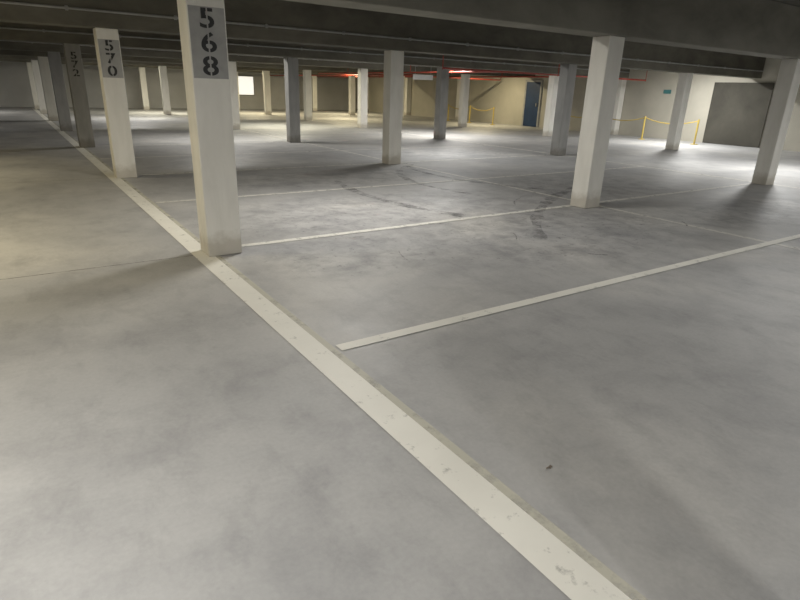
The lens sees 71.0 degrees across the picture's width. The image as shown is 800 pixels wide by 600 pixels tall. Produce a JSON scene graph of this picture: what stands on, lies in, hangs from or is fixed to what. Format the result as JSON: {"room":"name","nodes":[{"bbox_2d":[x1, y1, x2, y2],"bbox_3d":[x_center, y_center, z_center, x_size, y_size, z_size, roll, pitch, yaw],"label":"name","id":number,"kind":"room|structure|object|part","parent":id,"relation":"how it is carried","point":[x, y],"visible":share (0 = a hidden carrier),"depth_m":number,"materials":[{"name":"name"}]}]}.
{"room":"parking garage","nodes":[
{"label":"parking garage","id":0,"kind":"room"},
{"bbox_2d":[0,61,348,109],"bbox_3d":[-16.698,-12.735,32.535,32.400,3.400,0.200,-12,24,-32],"label":"wall","id":1,"kind":"structure","parent":0,"point":[15,88],"depth_m":33.87,"materials":[{"name":"grey paint"}]},
{"bbox_2d":[238,75,254,95],"bbox_3d":[-10.056,-13.997,36.623,1.100,1.200,0.067,-12,24,-32],"label":"window","id":2,"kind":"structure","parent":1,"relation":"in","point":[246,83],"depth_m":36.64,"materials":[{"name":"white glass"}]},
{"bbox_2d":[0,107,799,599],"bbox_3d":[-4.209,-4.283,15.626,32.000,0.200,45.000,-12,24,-32],"label":"floor","id":3,"kind":"structure","parent":0,"point":[161,439],"depth_m":3.23,"materials":[{"name":"concrete"}]},
{"bbox_2d":[26,62,39,108],"bbox_3d":[-18.865,-11.045,28.923,0.314,2.236,0.275,-12,24,-32],"label":"concrete column","id":4,"kind":"structure","parent":3,"relation":"on","point":[29,65],"depth_m":28.78,"materials":[{"name":"paint"}]},
{"bbox_2d":[31,60,46,113],"bbox_3d":[-16.000,-9.455,24.930,0.314,2.236,0.275,-12,24,-32],"label":"concrete column","id":5,"kind":"structure","parent":3,"relation":"on","point":[35,66],"depth_m":24.80,"materials":[{"name":"paint"}]},
{"bbox_2d":[37,56,58,120],"bbox_3d":[-13.134,-7.866,20.938,0.314,2.236,0.275,-12,24,-32],"label":"concrete column","id":6,"kind":"structure","parent":3,"relation":"on","point":[43,62],"depth_m":20.82,"materials":[{"name":"paint"}]},
{"bbox_2d":[47,51,72,130],"bbox_3d":[-10.269,-6.276,16.945,0.314,2.236,0.275,-12,24,-32],"label":"concrete column","id":7,"kind":"structure","parent":3,"relation":"on","point":[54,59],"depth_m":16.83,"materials":[{"name":"white concrete"}]},
{"bbox_2d":[63,43,94,147],"bbox_3d":[-7.402,-4.686,12.952,0.314,2.236,0.278,-12,24,-32],"label":"concrete column","id":8,"kind":"structure","parent":3,"relation":"on","point":[77,84],"depth_m":12.85,"materials":[{"name":"white concrete"}]},
{"bbox_3d":[-7.305,-5.292,12.603,0.290,0.540,0.004,-12,24,-32],"label":"number panel","id":9,"kind":"part","parent":8,"relation":"part of","materials":[{"name":"paint"}]},
{"bbox_2d":[8,108,191,278],"bbox_3d":[-12.530,-2.590,10.090,11.730,0.001,41.332,-12,24,-32],"label":"joint","id":10,"kind":"object","parent":3,"relation":"on","point":[18,108],"visible":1,"depth_m":4.80,"materials":[{"name":"grey concrete"}]},
{"bbox_2d":[93,27,136,177],"bbox_3d":[-4.537,-3.097,8.959,0.314,2.236,0.278,-12,24,-32],"label":"concrete column","id":11,"kind":"structure","parent":3,"relation":"on","point":[114,95],"depth_m":8.85,"materials":[{"name":"paint"}]},
{"bbox_2d":[105,40,112,50],"bbox_3d":[-4.433,-3.877,8.541,0.117,0.149,0.002,-12,24,-32],"label":"stencil digit","id":12,"kind":"object","parent":11,"relation":"attached to","point":[106,41],"visible":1,"depth_m":8.54,"materials":[{"name":"black paint"}]},
{"bbox_2d":[106,53,114,62],"bbox_3d":[-4.432,-3.709,8.609,0.134,0.150,0.002,-12,24,-32],"label":"stencil digit","id":13,"kind":"object","parent":11,"relation":"attached to","point":[112,54],"visible":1,"depth_m":8.61,"materials":[{"name":"black paint"}]},
{"bbox_3d":[-4.440,-3.703,8.611,0.290,0.540,0.004,-12,24,-32],"label":"number panel","id":14,"kind":"part","parent":11,"relation":"part of","materials":[{"name":"paint"}]},
{"bbox_2d":[108,66,116,75],"bbox_3d":[-4.443,-3.541,8.668,0.131,0.150,0.002,-12,24,-32],"label":"stencil digit","id":15,"kind":"object","parent":11,"relation":"attached to","point":[109,67],"visible":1,"depth_m":8.67,"materials":[{"name":"black paint"}]},
{"bbox_2d":[138,67,149,109],"bbox_3d":[-14.481,-11.946,31.711,0.314,2.236,0.275,-12,24,-32],"label":"concrete column","id":16,"kind":"structure","parent":3,"relation":"on","point":[141,70],"depth_m":31.60,"materials":[{"name":"paint"}]},
{"bbox_2d":[158,66,170,113],"bbox_3d":[-11.615,-10.357,27.718,0.314,2.236,0.275,-12,24,-32],"label":"concrete column","id":17,"kind":"structure","parent":3,"relation":"on","point":[162,69],"depth_m":27.61,"materials":[{"name":"paint"}]},
{"bbox_2d":[177,0,241,256],"bbox_3d":[-1.671,-1.508,4.967,0.314,2.236,0.278,-12,24,-32],"label":"concrete column","id":18,"kind":"structure","parent":3,"relation":"on","point":[209,107],"depth_m":4.86,"materials":[{"name":"paint"}]},
{"bbox_2d":[200,7,213,27],"bbox_3d":[-1.568,-2.287,4.549,0.117,0.149,0.002,-12,24,-32],"label":"stencil digit","id":19,"kind":"object","parent":18,"relation":"attached to","point":[202,9],"visible":1,"depth_m":4.55,"materials":[{"name":"black paint"}]},
{"bbox_2d":[205,7,208,30],"bbox_3d":[-1.567,-2.280,4.552,0.012,0.170,0.004,-12,24,-32],"label":"bridge","id":20,"kind":"object","parent":18,"relation":"attached to","point":[205,7],"visible":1,"depth_m":4.55,"materials":[{"name":"paint"}]},
{"bbox_3d":[-1.574,-2.113,4.618,0.290,0.540,0.004,-12,24,-32],"label":"number panel","id":21,"kind":"part","parent":18,"relation":"part of","materials":[{"name":"paint"}]},
{"bbox_2d":[207,32,210,54],"bbox_3d":[-1.572,-2.112,4.615,0.012,0.170,0.004,-12,24,-32],"label":"bridge","id":22,"kind":"object","parent":18,"relation":"attached to","point":[207,32],"visible":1,"depth_m":4.62,"materials":[{"name":"paint"}]},
{"bbox_2d":[201,32,216,51],"bbox_3d":[-1.571,-2.121,4.613,0.126,0.152,0.002,-12,24,-32],"label":"stencil digit","id":23,"kind":"object","parent":18,"relation":"attached to","point":[204,42],"visible":1,"depth_m":4.61,"materials":[{"name":"black paint"}]},
{"bbox_2d":[209,56,211,77],"bbox_3d":[-1.578,-1.943,4.679,0.012,0.170,0.004,-12,24,-32],"label":"bridge","id":24,"kind":"object","parent":18,"relation":"attached to","point":[209,56],"visible":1,"depth_m":4.68,"materials":[{"name":"paint"}]},
{"bbox_2d":[203,56,218,75],"bbox_3d":[-1.577,-1.951,4.676,0.130,0.150,0.002,-12,24,-32],"label":"stencil digit","id":25,"kind":"object","parent":18,"relation":"attached to","point":[205,60],"visible":1,"depth_m":4.67,"materials":[{"name":"black paint"}]},
{"bbox_2d":[228,61,239,128],"bbox_3d":[-5.885,-7.178,19.733,0.314,2.236,0.275,-12,24,-32],"label":"concrete column","id":26,"kind":"structure","parent":3,"relation":"on","point":[232,65],"depth_m":19.62,"materials":[{"name":"paint"}]},
{"bbox_2d":[237,72,239,109],"bbox_3d":[-10.097,-12.847,34.498,0.314,2.236,0.275,-12,24,-32],"label":"concrete column","id":27,"kind":"structure","parent":3,"relation":"on","point":[237,72],"depth_m":34.45,"materials":[{"name":"paint"}]},
{"bbox_2d":[262,71,271,114],"bbox_3d":[-7.231,-11.258,30.506,0.314,2.236,0.275,-12,24,-32],"label":"concrete column","id":28,"kind":"structure","parent":3,"relation":"on","point":[266,74],"depth_m":30.40,"materials":[{"name":"paint"}]},
{"bbox_2d":[284,57,300,142],"bbox_3d":[-3.019,-5.588,15.741,0.314,2.236,0.275,-12,24,-32],"label":"concrete column","id":29,"kind":"structure","parent":3,"relation":"on","point":[291,71],"depth_m":15.62,"materials":[{"name":"white concrete"}]},
{"bbox_2d":[303,70,311,119],"bbox_3d":[-4.366,-9.668,26.513,0.314,2.236,0.275,-12,24,-32],"label":"concrete column","id":30,"kind":"structure","parent":3,"relation":"on","point":[307,83],"depth_m":26.40,"materials":[{"name":"paint"}]},
{"bbox_2d":[311,76,316,110],"bbox_3d":[-5.713,-13.749,37.286,0.314,2.236,0.275,-12,24,-32],"label":"concrete column","id":31,"kind":"structure","parent":3,"relation":"on","point":[313,78],"depth_m":37.17,"materials":[{"name":"paint"}]},
{"bbox_2d":[349,76,354,114],"bbox_3d":[-2.847,-12.159,33.294,0.314,2.236,0.275,-12,24,-32],"label":"concrete column","id":32,"kind":"structure","parent":3,"relation":"on","point":[351,78],"depth_m":33.19,"materials":[{"name":"paint"}]},
{"bbox_2d":[358,69,367,127],"bbox_3d":[-1.500,-8.079,22.521,0.314,2.236,0.275,-12,24,-32],"label":"concrete column","id":33,"kind":"structure","parent":3,"relation":"on","point":[362,73],"depth_m":22.41,"materials":[{"name":"paint"}]},
{"bbox_2d":[368,77,368,110],"bbox_3d":[-2.375,-14.435,39.408,0.314,2.236,0.275,-12,24,-32],"label":"concrete column","id":34,"kind":"structure","parent":3,"relation":"on","point":[368,77],"depth_m":39.34,"materials":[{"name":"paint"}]},
{"bbox_2d":[382,50,403,164],"bbox_3d":[-0.153,-3.999,11.748,0.314,2.236,0.275,-12,24,-32],"label":"concrete column","id":35,"kind":"structure","parent":3,"relation":"on","point":[393,59],"depth_m":11.63,"materials":[{"name":"paint"}]},
{"bbox_2d":[402,76,404,119],"bbox_3d":[0.018,-10.570,29.301,0.314,2.236,0.275,-12,24,-32],"label":"concrete column","id":36,"kind":"structure","parent":3,"relation":"on","point":[403,76],"depth_m":29.29,"materials":[{"name":"paint"}]},
{"bbox_2d":[404,77,411,114],"bbox_3d":[0.490,-12.845,35.416,0.314,2.236,0.275,-12,24,-32],"label":"concrete column","id":37,"kind":"structure","parent":3,"relation":"on","point":[407,100],"depth_m":35.31,"materials":[{"name":"paint"}]},
{"bbox_2d":[32,108,799,599],"bbox_3d":[-7.856,-3.631,13.269,22.220,0.002,43.000,-12,24,-32],"label":"parking lines","id":38,"kind":"object","parent":3,"relation":"on","point":[540,541],"visible":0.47,"depth_m":2.92,"materials":[{"name":"paint"}]},
{"bbox_2d":[433,67,449,138],"bbox_3d":[1.365,-6.490,18.529,0.314,2.236,0.275,-12,24,-32],"label":"concrete column","id":39,"kind":"structure","parent":3,"relation":"on","point":[442,79],"depth_m":18.43,"materials":[{"name":"white concrete"}]},
{"bbox_2d":[455,79,460,119],"bbox_3d":[3.356,-11.256,31.423,0.314,2.236,0.275,-12,24,-32],"label":"concrete column","id":40,"kind":"structure","parent":3,"relation":"on","point":[458,80],"depth_m":31.34,"materials":[{"name":"paint"}]},
{"bbox_2d":[458,74,469,126],"bbox_3d":[2.884,-8.980,25.309,0.314,2.236,0.275,-12,24,-32],"label":"concrete column","id":41,"kind":"structure","parent":3,"relation":"on","point":[465,78],"depth_m":25.20,"materials":[{"name":"paint"}]},
{"bbox_2d":[447,104,494,124],"bbox_3d":[3.646,-9.718,29.320,0.234,0.850,3.840,-12,24,-32],"label":"chain barrier","id":42,"kind":"object","parent":3,"relation":"on","point":[493,108],"visible":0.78,"depth_m":29.20,"materials":[{"name":"yellow paint"}]},
{"bbox_2d":[542,75,558,135],"bbox_3d":[5.749,-7.391,21.316,0.314,2.236,0.275,-12,24,-32],"label":"concrete column","id":43,"kind":"structure","parent":3,"relation":"on","point":[553,82],"depth_m":21.21,"materials":[{"name":"paint"}]},
{"bbox_2d":[550,64,576,155],"bbox_3d":[4.231,-4.900,14.536,0.314,2.236,0.275,-12,24,-32],"label":"concrete column","id":44,"kind":"structure","parent":3,"relation":"on","point":[567,76],"depth_m":14.42,"materials":[{"name":"white concrete"}]},
{"bbox_2d":[570,35,624,208],"bbox_3d":[2.712,-2.409,7.756,0.314,2.236,0.275,-12,24,-32],"label":"concrete column","id":45,"kind":"structure","parent":3,"relation":"on","point":[606,51],"depth_m":7.63,"materials":[{"name":"paint"}]},
{"bbox_2d":[610,80,626,134],"bbox_3d":[9.087,-8.077,23.438,0.314,2.236,0.275,-12,24,-32],"label":"concrete column","id":46,"kind":"structure","parent":3,"relation":"on","point":[621,87],"depth_m":23.32,"materials":[{"name":"paint"}]},
{"bbox_2d":[571,116,699,144],"bbox_3d":[8.723,-6.902,22.248,0.234,0.850,6.540,-12,24,-32],"label":"chain barrier","id":47,"kind":"object","parent":3,"relation":"on","point":[645,117],"visible":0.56,"depth_m":21.18,"materials":[{"name":"yellow paint"}]},
{"bbox_2d":[665,73,692,149],"bbox_3d":[8.615,-5.801,17.324,0.314,2.236,0.275,-12,24,-32],"label":"concrete column","id":48,"kind":"structure","parent":3,"relation":"on","point":[684,83],"depth_m":17.22,"materials":[{"name":"paint"}]},
{"bbox_2d":[751,59,799,184],"bbox_3d":[7.096,-3.311,10.543,0.314,2.236,0.275,-12,24,-32],"label":"concrete column","id":49,"kind":"structure","parent":3,"relation":"on","point":[788,79],"depth_m":10.44,"materials":[{"name":"paint"}]},
{"bbox_2d":[355,58,799,151],"bbox_3d":[9.226,-8.533,23.577,0.200,3.400,45.000,-12,24,-32],"label":"wall","id":50,"kind":"structure","parent":0,"point":[646,98],"depth_m":23.17,"materials":[{"name":"paint"}]},
{"bbox_2d":[521,80,542,126],"bbox_3d":[6.424,-9.587,27.356,0.097,2.148,1.100,-12,24,-32],"label":"door","id":51,"kind":"structure","parent":50,"relation":"in","point":[530,114],"depth_m":27.33,"materials":[{"name":"blue metal"}]},
{"bbox_2d":[663,90,670,93],"bbox_3d":[10.353,-8.069,21.724,0.037,0.140,0.300,-12,24,-32],"label":"exit sign","id":52,"kind":"object","parent":50,"relation":"attached to","point":[664,91],"visible":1,"depth_m":21.71,"materials":[{"name":"teal plastic"}]},
{"bbox_2d":[702,82,774,147],"bbox_3d":[11.881,-6.552,19.803,0.047,2.098,2.000,-12,24,-32],"label":"wall panel","id":53,"kind":"object","parent":50,"relation":"attached to","point":[737,114],"visible":1,"depth_m":19.73,"materials":[{"name":"grey concrete"}]},
{"bbox_2d":[772,0,799,6],"bbox_3d":[-4.111,-7.278,14.504,32.000,0.200,45.000,-12,24,-32],"label":"ceiling","id":54,"kind":"structure","parent":0,"point":[790,2],"depth_m":8.96,"materials":[{"name":"concrete"}]},
{"bbox_2d":[0,58,369,77],"bbox_3d":[-15.493,-13.132,30.512,32.000,0.764,0.400,-12,24,-32],"label":"ceiling beam","id":55,"kind":"structure","parent":54,"relation":"attached to","point":[11,60],"depth_m":31.36,"materials":[{"name":"grey concrete"}]},
{"bbox_2d":[0,55,411,77],"bbox_3d":[-12.628,-11.543,26.519,32.000,0.764,0.400,-12,24,-32],"label":"ceiling beam","id":56,"kind":"structure","parent":54,"relation":"attached to","point":[1,56],"depth_m":27.00,"materials":[{"name":"grey concrete"}]},
{"bbox_2d":[0,49,460,75],"bbox_3d":[-9.763,-9.954,22.527,32.000,0.764,0.400,-12,24,-32],"label":"ceiling beam","id":57,"kind":"structure","parent":54,"relation":"attached to","point":[2,51],"depth_m":22.83,"materials":[{"name":"grey concrete"}]},
{"bbox_2d":[0,41,534,75],"bbox_3d":[-6.897,-8.364,18.534,32.000,0.764,0.400,-12,24,-32],"label":"ceiling beam","id":58,"kind":"structure","parent":54,"relation":"attached to","point":[7,45],"depth_m":19.32,"materials":[{"name":"grey concrete"}]},
{"bbox_2d":[0,22,629,77],"bbox_3d":[-4.032,-6.775,14.542,32.000,0.764,0.400,-12,24,-32],"label":"ceiling beam","id":59,"kind":"structure","parent":54,"relation":"attached to","point":[5,34],"depth_m":14.91,"materials":[{"name":"grey concrete"}]},
{"bbox_2d":[0,0,763,72],"bbox_3d":[-8.210,-8.938,20.414,31.900,0.060,25.871,-12,24,-32],"label":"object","id":60,"kind":"structure","parent":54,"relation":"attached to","point":[65,7],"depth_m":12.24,"materials":[{"name":"grey concrete"}]},
{"bbox_2d":[0,0,765,77],"bbox_3d":[-1.166,-5.185,10.549,32.000,0.764,0.400,-12,24,-32],"label":"ceiling beam","id":61,"kind":"structure","parent":54,"relation":"attached to","point":[270,12],"depth_m":10.79,"materials":[{"name":"grey concrete"}]},
{"bbox_2d":[413,66,432,79],"bbox_3d":[0.966,-9.666,23.148,1.000,1.078,0.040,-12,24,-32],"label":"hanging sign","id":62,"kind":"object","parent":54,"relation":"hanging from","point":[415,76],"visible":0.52,"depth_m":23.26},
{"bbox_2d":[270,55,646,80],"bbox_3d":[-0.957,-11.731,28.248,10.326,0.908,23.542,-12,24,-32],"label":"pipe","id":63,"kind":"object","parent":54,"relation":"attached to","point":[370,74],"visible":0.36,"depth_m":22.61,"materials":[{"name":"red metal"}]},
{"bbox_2d":[284,0,799,58],"bbox_3d":[1.699,-3.596,6.557,32.000,0.764,0.400,-12,24,-32],"label":"ceiling beam","id":64,"kind":"structure","parent":54,"relation":"attached to","point":[759,28],"depth_m":7.40,"materials":[{"name":"grey concrete"}]}
]}

